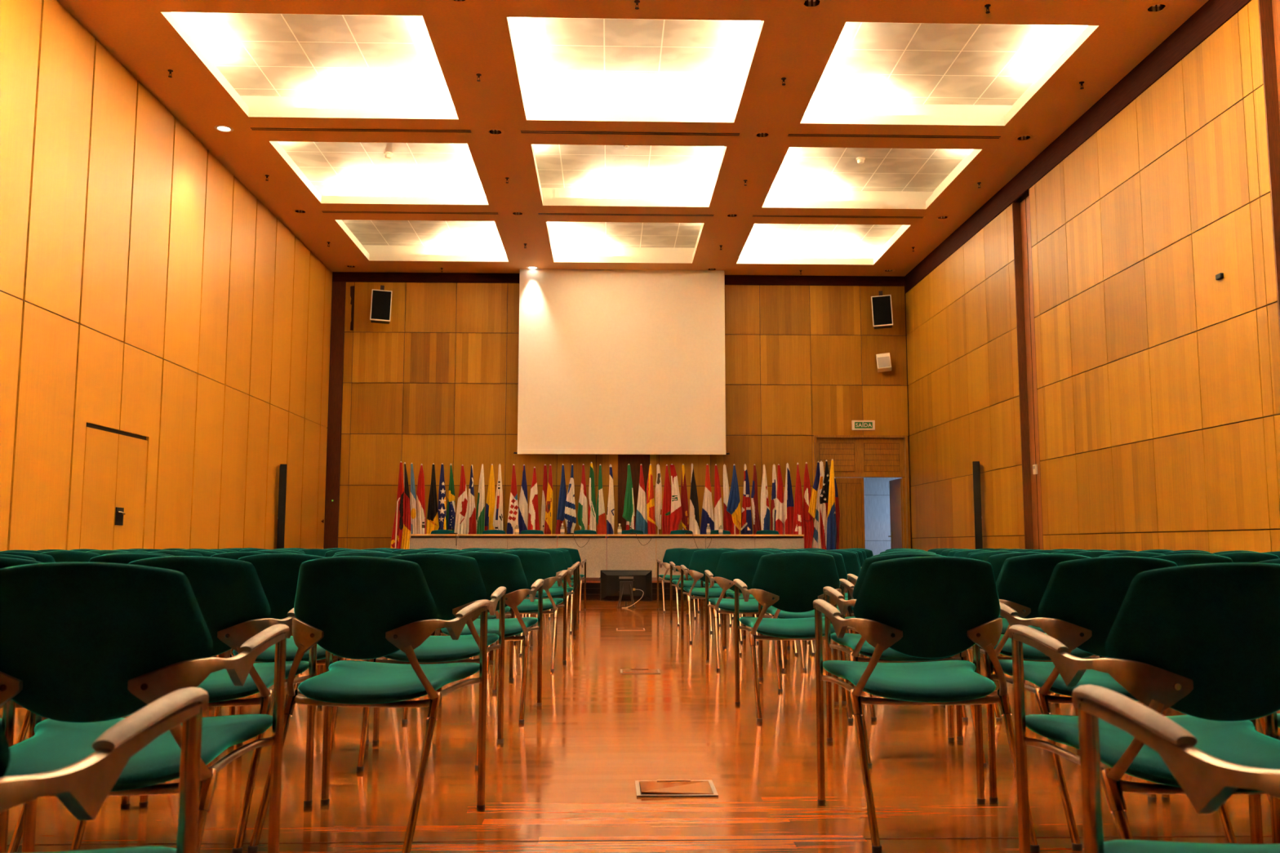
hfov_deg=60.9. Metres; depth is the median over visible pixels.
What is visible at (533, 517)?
flag
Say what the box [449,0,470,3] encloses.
recessed light
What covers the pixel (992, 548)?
chair
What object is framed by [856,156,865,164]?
smoke detector
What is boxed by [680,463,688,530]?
flag
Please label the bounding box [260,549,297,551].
chair
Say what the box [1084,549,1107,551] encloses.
chair
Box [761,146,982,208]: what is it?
coffer
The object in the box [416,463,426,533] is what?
flag
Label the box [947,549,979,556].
chair
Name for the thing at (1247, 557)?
chair
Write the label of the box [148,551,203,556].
chair
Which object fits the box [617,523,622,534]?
water bottle
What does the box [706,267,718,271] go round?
recessed light
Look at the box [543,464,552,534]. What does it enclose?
flag
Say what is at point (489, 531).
chair
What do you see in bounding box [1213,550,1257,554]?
chair
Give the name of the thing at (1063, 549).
chair
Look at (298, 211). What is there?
recessed light
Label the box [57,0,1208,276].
ceiling
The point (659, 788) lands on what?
floor hatch
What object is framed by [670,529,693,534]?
chair
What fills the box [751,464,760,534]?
flag
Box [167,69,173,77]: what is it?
sprinkler
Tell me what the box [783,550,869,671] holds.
chair
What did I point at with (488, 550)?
chair
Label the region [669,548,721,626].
chair
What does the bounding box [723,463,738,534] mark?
flag
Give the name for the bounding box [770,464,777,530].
flag
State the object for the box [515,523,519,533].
water bottle
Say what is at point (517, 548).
chair
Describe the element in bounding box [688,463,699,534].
flag
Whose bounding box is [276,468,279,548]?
grille
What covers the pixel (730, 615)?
chair
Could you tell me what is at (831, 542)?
flag
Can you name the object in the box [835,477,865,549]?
door
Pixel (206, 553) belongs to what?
chair
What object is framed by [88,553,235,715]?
chair
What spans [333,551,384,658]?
chair
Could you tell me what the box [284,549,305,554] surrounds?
chair
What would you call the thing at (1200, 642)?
chair
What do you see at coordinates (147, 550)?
chair
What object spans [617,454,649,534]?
trim
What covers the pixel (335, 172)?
coffer
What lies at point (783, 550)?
chair
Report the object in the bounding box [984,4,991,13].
sprinkler
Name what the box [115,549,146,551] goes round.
chair
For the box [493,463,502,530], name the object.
flag
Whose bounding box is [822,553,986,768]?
chair
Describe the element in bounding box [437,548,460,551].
chair
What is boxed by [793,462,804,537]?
flag
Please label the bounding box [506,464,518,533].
flag
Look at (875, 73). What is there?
coffer
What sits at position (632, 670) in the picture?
floor hatch
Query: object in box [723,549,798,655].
chair
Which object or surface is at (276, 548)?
chair
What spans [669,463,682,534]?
flag
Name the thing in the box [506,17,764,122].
coffer
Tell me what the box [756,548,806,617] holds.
chair
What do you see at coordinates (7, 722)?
chair
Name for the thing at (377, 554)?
chair
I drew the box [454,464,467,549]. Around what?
flag
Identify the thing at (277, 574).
chair
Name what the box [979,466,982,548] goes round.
grille
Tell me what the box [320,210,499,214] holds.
ceiling vent
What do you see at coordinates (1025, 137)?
recessed light
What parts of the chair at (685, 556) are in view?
leg, leg, arm, seat, backrest, leg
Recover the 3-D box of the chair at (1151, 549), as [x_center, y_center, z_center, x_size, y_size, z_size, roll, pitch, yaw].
[4.710,1.546,10.039,0.568,0.819,0.658,0,-6,-1]
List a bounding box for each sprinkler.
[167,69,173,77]
[475,73,481,81]
[634,0,639,9]
[781,77,786,85]
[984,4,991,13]
[1079,81,1084,88]
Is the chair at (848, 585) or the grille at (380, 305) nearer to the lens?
the chair at (848, 585)
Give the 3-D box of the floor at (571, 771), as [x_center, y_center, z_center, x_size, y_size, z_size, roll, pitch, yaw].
[0.094,1.941,9.366,11.600,0.120,26.030,0,-6,-2]
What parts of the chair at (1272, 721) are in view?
seat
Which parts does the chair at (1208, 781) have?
leg, arm, seat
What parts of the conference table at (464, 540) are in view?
modesty panel, modesty panel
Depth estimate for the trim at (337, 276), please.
20.29 m
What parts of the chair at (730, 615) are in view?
leg, backrest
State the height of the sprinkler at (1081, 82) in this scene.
0.071 m
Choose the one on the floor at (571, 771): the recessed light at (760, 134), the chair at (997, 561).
the chair at (997, 561)
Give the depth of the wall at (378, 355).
20.10 m
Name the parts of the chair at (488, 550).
backrest, leg, leg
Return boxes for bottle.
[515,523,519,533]
[560,523,564,534]
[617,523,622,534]
[706,524,710,534]
[718,524,723,534]
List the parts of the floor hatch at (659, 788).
lid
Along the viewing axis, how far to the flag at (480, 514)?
19.01 m
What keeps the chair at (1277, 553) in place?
on the floor at (571, 771)
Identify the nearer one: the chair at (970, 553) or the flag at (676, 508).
the chair at (970, 553)
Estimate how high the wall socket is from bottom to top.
0.050 m
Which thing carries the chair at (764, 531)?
on the floor at (588, 580)
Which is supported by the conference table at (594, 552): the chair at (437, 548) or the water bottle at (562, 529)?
the water bottle at (562, 529)
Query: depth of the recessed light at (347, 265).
19.85 m
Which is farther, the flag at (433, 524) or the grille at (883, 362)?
the grille at (883, 362)
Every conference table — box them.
[409,533,458,549]
[457,533,557,550]
[557,534,606,577]
[606,534,705,577]
[704,534,755,549]
[753,534,804,549]
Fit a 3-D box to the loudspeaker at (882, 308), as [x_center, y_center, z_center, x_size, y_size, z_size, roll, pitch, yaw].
[4.473,-2.170,20.115,0.385,0.711,0.292,-1,-6,12]
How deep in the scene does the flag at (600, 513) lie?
19.16 m
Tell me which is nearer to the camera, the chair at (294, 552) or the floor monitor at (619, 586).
the chair at (294, 552)
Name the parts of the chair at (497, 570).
arm, leg, seat, seat frame, backrest, arm, leg, leg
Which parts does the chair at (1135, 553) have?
backrest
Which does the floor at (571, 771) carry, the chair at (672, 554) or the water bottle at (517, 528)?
the chair at (672, 554)
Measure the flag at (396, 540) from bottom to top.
2.014 m
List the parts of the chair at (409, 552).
backrest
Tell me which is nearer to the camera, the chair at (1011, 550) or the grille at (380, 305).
the chair at (1011, 550)
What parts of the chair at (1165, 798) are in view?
leg, backrest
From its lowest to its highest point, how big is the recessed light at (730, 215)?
0.111 m
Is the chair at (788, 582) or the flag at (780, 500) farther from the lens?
the flag at (780, 500)
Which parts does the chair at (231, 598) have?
leg, leg, backrest, seat, leg, arm, seat frame, leg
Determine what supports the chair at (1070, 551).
on the floor at (571, 771)
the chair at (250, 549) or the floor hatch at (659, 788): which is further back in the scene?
the chair at (250, 549)
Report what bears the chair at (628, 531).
on the floor at (588, 580)
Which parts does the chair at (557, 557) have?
backrest, seat frame, seat, arm, leg, leg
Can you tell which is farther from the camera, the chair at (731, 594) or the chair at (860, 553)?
the chair at (860, 553)
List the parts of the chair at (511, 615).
backrest, seat, leg, arm, leg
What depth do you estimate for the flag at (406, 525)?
19.01 m
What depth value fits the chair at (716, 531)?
18.79 m
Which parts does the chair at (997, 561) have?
leg, backrest, seat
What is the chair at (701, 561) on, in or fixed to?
on the floor at (571, 771)
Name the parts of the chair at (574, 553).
backrest, seat, arm, leg, leg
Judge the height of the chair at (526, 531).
0.819 m
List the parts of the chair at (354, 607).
leg, arm, leg, backrest, seat frame, seat, leg, arm, leg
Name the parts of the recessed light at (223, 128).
lamp glass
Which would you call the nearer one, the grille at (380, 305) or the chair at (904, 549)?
the chair at (904, 549)
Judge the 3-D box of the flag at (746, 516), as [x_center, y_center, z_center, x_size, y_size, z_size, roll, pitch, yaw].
[1.880,1.654,19.228,0.208,1.996,0.135,1,-6,-7]
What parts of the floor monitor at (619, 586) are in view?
leg, rating plate, leg, power cord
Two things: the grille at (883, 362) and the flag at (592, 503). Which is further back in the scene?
the grille at (883, 362)
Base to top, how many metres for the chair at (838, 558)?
0.819 m
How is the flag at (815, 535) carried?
on the floor at (588, 580)
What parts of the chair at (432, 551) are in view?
backrest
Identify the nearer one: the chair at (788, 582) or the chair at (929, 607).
the chair at (929, 607)
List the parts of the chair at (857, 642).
leg, arm, leg, seat, seat frame, backrest, leg, arm, leg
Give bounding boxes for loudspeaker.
[276,464,287,548]
[369,284,392,324]
[871,290,893,328]
[875,352,891,372]
[972,461,982,549]
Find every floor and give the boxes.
[0,600,1279,852]
[581,577,691,582]
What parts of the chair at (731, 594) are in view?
leg, seat, backrest, leg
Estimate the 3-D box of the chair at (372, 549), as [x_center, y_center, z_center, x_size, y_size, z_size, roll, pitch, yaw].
[-2.645,1.641,10.946,0.568,0.819,0.658,0,-6,-3]
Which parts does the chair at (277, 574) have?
leg, arm, leg, backrest, seat, seat frame, leg, leg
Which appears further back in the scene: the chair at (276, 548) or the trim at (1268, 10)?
the chair at (276, 548)
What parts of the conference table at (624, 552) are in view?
modesty panel, modesty panel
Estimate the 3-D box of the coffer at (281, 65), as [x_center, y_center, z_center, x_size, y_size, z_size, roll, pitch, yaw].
[-3.362,-3.978,11.685,2.820,0.350,2.890,0,-6,-2]
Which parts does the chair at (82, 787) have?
backrest, arm, seat, leg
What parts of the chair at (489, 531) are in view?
backrest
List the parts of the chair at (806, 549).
backrest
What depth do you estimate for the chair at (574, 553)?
14.17 m
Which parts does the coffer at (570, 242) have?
tile panel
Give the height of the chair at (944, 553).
0.819 m
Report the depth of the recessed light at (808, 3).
10.24 m
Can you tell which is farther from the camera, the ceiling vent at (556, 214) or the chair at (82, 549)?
the ceiling vent at (556, 214)
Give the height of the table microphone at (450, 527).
0.301 m
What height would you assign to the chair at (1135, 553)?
0.819 m
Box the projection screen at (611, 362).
[513,268,729,454]
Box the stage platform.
[560,582,705,599]
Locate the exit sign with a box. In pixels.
[851,420,875,430]
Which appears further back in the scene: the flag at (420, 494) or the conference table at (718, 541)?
the flag at (420, 494)
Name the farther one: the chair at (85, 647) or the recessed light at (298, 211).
the recessed light at (298, 211)
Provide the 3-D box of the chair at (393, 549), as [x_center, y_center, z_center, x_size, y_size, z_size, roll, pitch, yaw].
[-2.675,1.743,11.884,0.568,0.819,0.658,0,-6,-3]
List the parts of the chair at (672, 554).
leg, leg, arm, seat, backrest, leg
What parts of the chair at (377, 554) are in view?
leg, backrest, leg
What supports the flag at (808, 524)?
on the floor at (588, 580)
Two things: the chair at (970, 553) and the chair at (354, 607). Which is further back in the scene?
the chair at (970, 553)
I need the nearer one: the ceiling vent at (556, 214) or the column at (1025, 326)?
the column at (1025, 326)
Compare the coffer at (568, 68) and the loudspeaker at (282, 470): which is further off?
the loudspeaker at (282, 470)
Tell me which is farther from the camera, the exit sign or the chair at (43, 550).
the exit sign
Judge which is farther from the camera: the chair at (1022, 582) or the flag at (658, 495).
the flag at (658, 495)
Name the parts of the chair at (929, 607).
leg, arm, leg, seat, seat frame, backrest, leg, arm, leg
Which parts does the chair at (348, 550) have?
backrest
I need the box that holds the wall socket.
[1215,272,1223,279]
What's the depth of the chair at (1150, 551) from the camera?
7.71 m
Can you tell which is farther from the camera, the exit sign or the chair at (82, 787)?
the exit sign
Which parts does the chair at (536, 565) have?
leg, backrest, seat frame, seat, leg, arm, leg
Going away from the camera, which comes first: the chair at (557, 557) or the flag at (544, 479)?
the chair at (557, 557)
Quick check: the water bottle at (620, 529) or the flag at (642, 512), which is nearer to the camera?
the water bottle at (620, 529)
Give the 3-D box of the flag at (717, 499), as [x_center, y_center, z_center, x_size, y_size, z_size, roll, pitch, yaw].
[1.377,1.651,19.152,0.180,1.986,0.116,0,-6,-2]
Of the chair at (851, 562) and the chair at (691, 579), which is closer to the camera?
the chair at (851, 562)
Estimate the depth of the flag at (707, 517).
19.25 m
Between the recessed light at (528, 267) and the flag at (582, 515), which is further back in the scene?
the recessed light at (528, 267)
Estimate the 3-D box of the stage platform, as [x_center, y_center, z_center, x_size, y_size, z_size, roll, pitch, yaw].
[-0.405,2.737,18.423,8.370,0.270,2.610,0,-6,-2]
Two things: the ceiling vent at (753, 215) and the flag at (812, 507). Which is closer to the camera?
the ceiling vent at (753, 215)
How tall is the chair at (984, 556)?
0.819 m
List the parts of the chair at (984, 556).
leg, backrest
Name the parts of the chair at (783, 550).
leg, backrest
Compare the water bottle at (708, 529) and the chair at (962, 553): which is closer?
the chair at (962, 553)
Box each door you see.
[79,426,147,550]
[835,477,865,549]
[888,478,903,548]
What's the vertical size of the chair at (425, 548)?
0.819 m
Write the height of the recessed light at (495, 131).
0.111 m
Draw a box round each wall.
[0,0,332,551]
[323,271,912,549]
[863,477,901,555]
[905,0,1279,553]
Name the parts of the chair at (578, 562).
backrest, leg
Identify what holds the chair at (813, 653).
on the floor at (571, 771)
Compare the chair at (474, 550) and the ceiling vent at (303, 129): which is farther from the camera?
the ceiling vent at (303, 129)
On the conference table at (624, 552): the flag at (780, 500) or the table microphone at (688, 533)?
the table microphone at (688, 533)
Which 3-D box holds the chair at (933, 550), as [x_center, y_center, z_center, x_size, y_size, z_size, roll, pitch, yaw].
[3.977,2.028,14.450,0.568,0.819,0.658,0,-6,-1]
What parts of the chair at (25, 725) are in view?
backrest, leg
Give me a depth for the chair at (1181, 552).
6.63 m
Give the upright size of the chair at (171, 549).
0.819 m
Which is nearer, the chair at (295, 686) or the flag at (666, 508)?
the chair at (295, 686)
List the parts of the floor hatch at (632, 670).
lid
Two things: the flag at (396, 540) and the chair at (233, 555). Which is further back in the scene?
the flag at (396, 540)
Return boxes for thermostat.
[1032,464,1037,474]
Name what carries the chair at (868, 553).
on the floor at (571, 771)
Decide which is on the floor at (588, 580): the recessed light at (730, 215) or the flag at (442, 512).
the flag at (442, 512)
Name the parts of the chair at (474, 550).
backrest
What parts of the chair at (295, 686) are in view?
backrest, leg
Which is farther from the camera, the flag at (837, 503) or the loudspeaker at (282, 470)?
the flag at (837, 503)
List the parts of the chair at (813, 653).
leg, backrest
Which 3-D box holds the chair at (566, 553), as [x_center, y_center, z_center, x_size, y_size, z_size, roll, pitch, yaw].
[-0.911,1.647,10.994,0.568,0.819,0.658,0,-6,-3]
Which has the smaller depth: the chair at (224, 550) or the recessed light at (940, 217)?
the chair at (224, 550)
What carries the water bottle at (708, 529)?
on the conference table at (718, 541)
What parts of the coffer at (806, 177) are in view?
tile panel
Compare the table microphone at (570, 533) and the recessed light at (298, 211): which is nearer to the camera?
the recessed light at (298, 211)
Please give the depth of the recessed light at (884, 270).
20.12 m
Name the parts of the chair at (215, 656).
backrest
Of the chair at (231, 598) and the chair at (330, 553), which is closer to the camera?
the chair at (231, 598)
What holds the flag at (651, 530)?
on the floor at (588, 580)
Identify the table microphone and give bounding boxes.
[449,527,457,545]
[566,527,590,547]
[629,527,652,545]
[684,527,711,548]
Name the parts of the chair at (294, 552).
backrest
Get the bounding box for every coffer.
[160,12,458,119]
[269,141,488,204]
[334,219,508,262]
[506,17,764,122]
[531,144,726,207]
[546,222,703,262]
[736,223,910,264]
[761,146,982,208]
[800,22,1098,125]
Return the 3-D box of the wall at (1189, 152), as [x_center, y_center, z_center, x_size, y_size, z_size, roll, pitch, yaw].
[5.479,-1.167,8.605,0.300,5.900,23.530,0,-6,-2]
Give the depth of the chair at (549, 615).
12.93 m
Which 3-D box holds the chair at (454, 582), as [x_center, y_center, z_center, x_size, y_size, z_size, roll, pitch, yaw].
[-0.856,0.935,4.492,0.568,0.819,0.658,0,-6,-3]
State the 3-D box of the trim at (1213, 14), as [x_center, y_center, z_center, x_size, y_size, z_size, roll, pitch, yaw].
[5.340,-3.944,8.850,0.026,0.324,23.420,0,-6,-2]
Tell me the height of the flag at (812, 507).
2.031 m
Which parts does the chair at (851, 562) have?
leg, leg, backrest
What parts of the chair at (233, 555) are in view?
leg, backrest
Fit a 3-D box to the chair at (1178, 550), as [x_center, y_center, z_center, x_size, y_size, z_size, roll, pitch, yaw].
[4.447,1.427,8.957,0.568,0.819,0.658,0,-6,-2]
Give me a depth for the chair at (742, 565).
7.63 m
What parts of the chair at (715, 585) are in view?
leg, leg, seat, backrest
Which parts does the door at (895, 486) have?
handle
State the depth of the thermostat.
14.42 m
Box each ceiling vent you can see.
[248,127,472,133]
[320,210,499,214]
[520,129,741,136]
[537,213,714,216]
[751,214,924,218]
[786,133,1002,138]
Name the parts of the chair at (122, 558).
backrest, leg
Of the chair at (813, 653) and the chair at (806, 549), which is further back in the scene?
the chair at (806, 549)
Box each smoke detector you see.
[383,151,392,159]
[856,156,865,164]
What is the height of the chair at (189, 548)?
0.819 m
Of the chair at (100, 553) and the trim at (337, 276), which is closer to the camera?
the chair at (100, 553)
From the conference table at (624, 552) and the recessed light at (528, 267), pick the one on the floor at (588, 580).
the conference table at (624, 552)
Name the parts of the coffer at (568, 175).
tile panel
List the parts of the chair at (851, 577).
leg, arm, backrest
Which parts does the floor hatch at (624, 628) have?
lid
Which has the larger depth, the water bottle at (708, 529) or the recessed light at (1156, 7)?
the water bottle at (708, 529)
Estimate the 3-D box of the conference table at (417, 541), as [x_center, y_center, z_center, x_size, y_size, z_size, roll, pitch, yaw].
[-3.280,2.103,17.528,0.755,0.728,0.680,0,-6,-2]
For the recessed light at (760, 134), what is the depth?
13.50 m
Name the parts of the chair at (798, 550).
backrest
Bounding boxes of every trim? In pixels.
[324,281,346,549]
[332,271,905,285]
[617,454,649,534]
[813,435,911,548]
[904,0,1251,293]
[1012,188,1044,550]
[1257,0,1279,333]
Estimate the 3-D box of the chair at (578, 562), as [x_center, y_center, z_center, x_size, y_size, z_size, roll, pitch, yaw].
[-0.958,1.752,11.953,0.568,0.819,0.658,0,-6,0]
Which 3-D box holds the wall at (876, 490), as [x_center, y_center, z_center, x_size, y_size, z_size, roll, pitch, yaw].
[4.604,1.795,22.330,3.900,3.000,0.100,0,-6,-2]
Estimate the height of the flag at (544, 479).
1.984 m
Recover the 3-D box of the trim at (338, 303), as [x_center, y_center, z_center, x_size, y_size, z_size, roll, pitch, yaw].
[-5.584,0.155,19.885,0.240,5.715,0.025,0,-6,-2]
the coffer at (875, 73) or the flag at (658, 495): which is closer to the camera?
the coffer at (875, 73)
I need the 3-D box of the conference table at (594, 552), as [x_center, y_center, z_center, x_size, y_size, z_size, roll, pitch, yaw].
[-0.932,2.112,17.595,0.782,0.728,0.680,0,-6,-2]
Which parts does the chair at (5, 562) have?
seat frame, leg, backrest, leg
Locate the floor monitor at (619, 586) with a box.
[600,570,652,608]
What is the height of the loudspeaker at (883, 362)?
0.356 m
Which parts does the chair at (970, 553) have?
backrest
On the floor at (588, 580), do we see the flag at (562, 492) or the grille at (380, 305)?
the flag at (562, 492)
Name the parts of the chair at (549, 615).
backrest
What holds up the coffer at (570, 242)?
attached to the ceiling
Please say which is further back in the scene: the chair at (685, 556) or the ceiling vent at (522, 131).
the ceiling vent at (522, 131)
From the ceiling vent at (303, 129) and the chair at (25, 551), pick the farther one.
the ceiling vent at (303, 129)
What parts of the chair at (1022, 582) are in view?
leg, leg, arm, seat frame, seat, backrest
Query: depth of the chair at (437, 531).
18.66 m
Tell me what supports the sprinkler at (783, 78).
attached to the ceiling
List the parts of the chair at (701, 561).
leg, leg, arm, seat, seat frame, backrest, leg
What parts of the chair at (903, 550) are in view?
backrest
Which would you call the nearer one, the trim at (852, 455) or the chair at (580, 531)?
the chair at (580, 531)
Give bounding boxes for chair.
[0,550,45,553]
[0,551,55,563]
[0,554,36,743]
[0,556,129,852]
[0,561,289,852]
[0,687,208,852]
[0,698,15,852]
[37,549,71,551]
[40,551,100,562]
[68,555,316,852]
[71,548,97,551]
[87,550,127,555]
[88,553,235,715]
[101,551,216,657]
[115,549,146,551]
[138,549,170,551]
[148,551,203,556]
[164,548,184,551]
[176,550,217,657]
[182,548,204,550]
[192,549,226,554]
[205,553,368,768]
[210,549,237,552]
[210,551,323,725]
[221,548,243,551]
[223,551,325,689]
[239,548,267,551]
[247,555,489,852]
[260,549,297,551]
[263,550,324,659]
[275,548,300,550]
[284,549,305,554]
[300,548,332,556]
[315,551,435,724]
[323,550,390,659]
[324,549,355,557]
[328,548,348,550]
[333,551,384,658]
[356,553,506,772]
[362,548,392,553]
[383,548,401,551]
[391,549,416,554]
[400,549,449,635]
[417,550,474,659]
[425,548,444,550]
[426,551,543,724]
[431,529,453,533]
[436,551,514,693]
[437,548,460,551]
[447,549,488,635]
[475,549,533,656]
[482,529,507,549]
[487,550,567,671]
[509,547,524,550]
[513,549,576,643]
[518,548,557,618]
[520,529,543,534]
[524,548,577,633]
[528,548,580,626]
[544,547,586,612]
[573,529,599,578]
[622,529,644,534]
[656,548,699,612]
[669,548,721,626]
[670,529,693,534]
[680,549,742,643]
[686,548,733,618]
[701,548,754,632]
[704,550,786,671]
[710,529,730,534]
[721,548,772,625]
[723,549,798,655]
[733,551,853,722]
[742,549,809,643]
[755,529,778,534]
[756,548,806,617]
[758,551,854,692]
[773,548,820,617]
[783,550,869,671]
[792,549,861,655]
[813,556,1039,852]
[822,549,863,642]
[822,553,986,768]
[839,551,968,721]
[847,551,935,661]
[849,548,873,558]
[851,549,866,560]
[862,550,936,657]
[880,549,904,553]
[927,548,942,552]
[934,548,955,555]
[940,549,961,556]
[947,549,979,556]
[953,550,987,558]
[955,553,1106,741]
[965,550,1012,661]
[966,551,1019,662]
[980,551,1051,721]
[984,556,1238,851]
[986,548,1007,550]
[1003,549,1023,551]
[1008,562,1279,852]
[1012,549,1040,552]
[1029,550,1061,553]
[1051,550,1089,554]
[1054,551,1164,704]
[1061,549,1084,551]
[1068,551,1119,557]
[1071,684,1279,852]
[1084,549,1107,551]
[1086,553,1266,735]
[1106,550,1137,552]
[1138,549,1172,551]
[1139,550,1170,553]
[1160,551,1215,555]
[1160,558,1279,804]
[1171,550,1208,552]
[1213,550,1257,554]
[1215,551,1279,562]
[1263,551,1279,558]
[1264,711,1279,844]
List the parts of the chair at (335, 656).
backrest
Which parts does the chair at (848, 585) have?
leg, arm, seat frame, leg, backrest, leg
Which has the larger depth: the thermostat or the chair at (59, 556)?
the thermostat
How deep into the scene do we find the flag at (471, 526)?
19.12 m
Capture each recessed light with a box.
[213,124,233,132]
[292,208,307,213]
[344,264,356,267]
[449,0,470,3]
[486,128,504,135]
[510,211,524,215]
[526,266,538,269]
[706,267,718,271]
[724,213,739,217]
[753,131,771,137]
[800,0,823,8]
[882,269,894,271]
[935,215,950,219]
[1014,134,1033,141]
[1143,1,1169,13]
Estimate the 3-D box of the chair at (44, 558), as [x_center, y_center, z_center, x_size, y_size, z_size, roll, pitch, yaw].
[-3.107,1.046,5.516,0.568,0.819,0.658,0,-6,-1]
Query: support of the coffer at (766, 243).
attached to the ceiling
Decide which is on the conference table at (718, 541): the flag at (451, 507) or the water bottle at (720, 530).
the water bottle at (720, 530)
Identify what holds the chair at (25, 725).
on the floor at (571, 771)
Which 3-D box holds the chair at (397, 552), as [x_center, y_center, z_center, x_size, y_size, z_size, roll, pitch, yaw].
[-2.030,1.519,9.833,0.568,0.819,0.658,0,-6,0]
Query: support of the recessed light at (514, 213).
in the ceiling
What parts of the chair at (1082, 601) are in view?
leg, arm, leg, seat, seat frame, backrest, leg, leg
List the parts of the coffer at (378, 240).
tile panel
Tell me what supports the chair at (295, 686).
on the floor at (571, 771)
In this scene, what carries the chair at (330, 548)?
on the floor at (571, 771)
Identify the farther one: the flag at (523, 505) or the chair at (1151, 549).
the flag at (523, 505)
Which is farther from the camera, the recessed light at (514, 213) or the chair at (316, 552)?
the recessed light at (514, 213)
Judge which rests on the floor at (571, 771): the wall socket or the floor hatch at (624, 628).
the floor hatch at (624, 628)
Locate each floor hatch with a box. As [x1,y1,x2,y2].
[616,627,644,631]
[620,668,660,674]
[635,779,718,797]
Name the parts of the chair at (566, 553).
backrest, seat, leg, arm, leg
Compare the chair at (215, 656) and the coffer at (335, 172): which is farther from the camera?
the coffer at (335, 172)
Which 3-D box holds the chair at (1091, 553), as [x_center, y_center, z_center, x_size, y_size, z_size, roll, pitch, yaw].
[2.773,1.184,6.749,0.568,0.819,0.658,0,-6,-1]
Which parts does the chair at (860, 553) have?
backrest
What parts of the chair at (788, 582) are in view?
leg, leg, arm, seat, seat frame, backrest, arm, leg, leg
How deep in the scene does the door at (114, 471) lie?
11.27 m
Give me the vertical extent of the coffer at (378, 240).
0.350 m
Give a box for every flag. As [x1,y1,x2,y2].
[390,461,404,548]
[400,462,410,549]
[408,462,417,549]
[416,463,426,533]
[426,463,439,533]
[437,463,446,529]
[446,463,455,533]
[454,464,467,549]
[465,464,476,533]
[475,463,484,533]
[484,463,495,530]
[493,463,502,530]
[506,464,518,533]
[518,464,528,533]
[527,466,539,530]
[540,464,547,532]
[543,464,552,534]
[555,463,566,548]
[564,463,576,533]
[577,463,587,529]
[587,462,595,531]
[595,463,606,537]
[606,464,614,550]
[622,463,635,530]
[635,463,647,534]
[646,463,656,534]
[654,463,662,534]
[662,464,671,534]
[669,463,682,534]
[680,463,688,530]
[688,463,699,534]
[700,463,714,534]
[714,464,723,530]
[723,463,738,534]
[726,463,741,534]
[740,463,752,534]
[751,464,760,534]
[760,464,769,530]
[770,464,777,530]
[775,464,783,534]
[783,462,794,534]
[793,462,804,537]
[803,462,813,548]
[808,461,820,548]
[811,461,824,548]
[819,459,829,549]
[826,458,836,550]
[834,476,839,549]
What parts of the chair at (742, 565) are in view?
leg, leg, arm, seat frame, seat, backrest, leg, leg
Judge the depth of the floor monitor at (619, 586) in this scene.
15.03 m
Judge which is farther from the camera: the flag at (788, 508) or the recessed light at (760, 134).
the flag at (788, 508)
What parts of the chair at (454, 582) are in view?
leg, leg, backrest, seat frame, seat, arm, leg, leg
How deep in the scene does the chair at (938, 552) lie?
13.08 m
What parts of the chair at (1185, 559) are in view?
backrest, leg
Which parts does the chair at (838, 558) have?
leg, seat frame, leg, arm, seat, backrest, arm, leg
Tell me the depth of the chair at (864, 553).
10.96 m
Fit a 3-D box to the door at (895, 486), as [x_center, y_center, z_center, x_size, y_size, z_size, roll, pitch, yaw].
[4.835,2.050,20.551,0.110,2.095,0.833,0,-6,-3]
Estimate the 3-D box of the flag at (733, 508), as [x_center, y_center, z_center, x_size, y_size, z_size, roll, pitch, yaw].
[1.648,1.649,19.128,0.257,1.986,0.142,0,-6,3]
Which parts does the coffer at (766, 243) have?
tile panel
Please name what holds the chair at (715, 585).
on the floor at (571, 771)
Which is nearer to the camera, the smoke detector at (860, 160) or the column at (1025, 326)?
the column at (1025, 326)
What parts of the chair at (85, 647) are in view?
arm, leg, backrest, seat, seat frame, leg, arm, leg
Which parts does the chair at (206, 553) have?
backrest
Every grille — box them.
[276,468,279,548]
[370,289,391,319]
[877,355,890,368]
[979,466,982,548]
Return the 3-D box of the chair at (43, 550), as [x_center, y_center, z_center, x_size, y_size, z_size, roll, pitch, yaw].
[-4.619,1.393,8.701,0.568,0.819,0.658,0,-6,-3]
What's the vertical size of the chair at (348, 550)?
0.819 m
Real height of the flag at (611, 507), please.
1.977 m
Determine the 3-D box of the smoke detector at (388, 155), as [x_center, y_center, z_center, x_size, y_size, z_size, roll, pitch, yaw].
[-3.468,-3.735,15.001,0.124,0.072,0.124,0,-6,-2]
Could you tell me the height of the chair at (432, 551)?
0.819 m
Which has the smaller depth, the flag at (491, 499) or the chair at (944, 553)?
the chair at (944, 553)
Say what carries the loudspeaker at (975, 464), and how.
on the floor at (571, 771)
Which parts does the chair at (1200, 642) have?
leg, arm, leg, seat frame, seat, backrest, leg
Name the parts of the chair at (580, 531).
backrest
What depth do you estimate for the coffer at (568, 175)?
15.86 m
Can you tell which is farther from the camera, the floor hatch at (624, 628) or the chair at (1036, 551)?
the floor hatch at (624, 628)
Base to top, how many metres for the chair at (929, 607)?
0.819 m
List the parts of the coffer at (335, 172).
tile panel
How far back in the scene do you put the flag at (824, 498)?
19.20 m
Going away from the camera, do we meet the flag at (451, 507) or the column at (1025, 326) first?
the column at (1025, 326)
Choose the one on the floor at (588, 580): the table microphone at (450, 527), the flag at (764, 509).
the flag at (764, 509)
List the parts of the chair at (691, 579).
leg, seat, leg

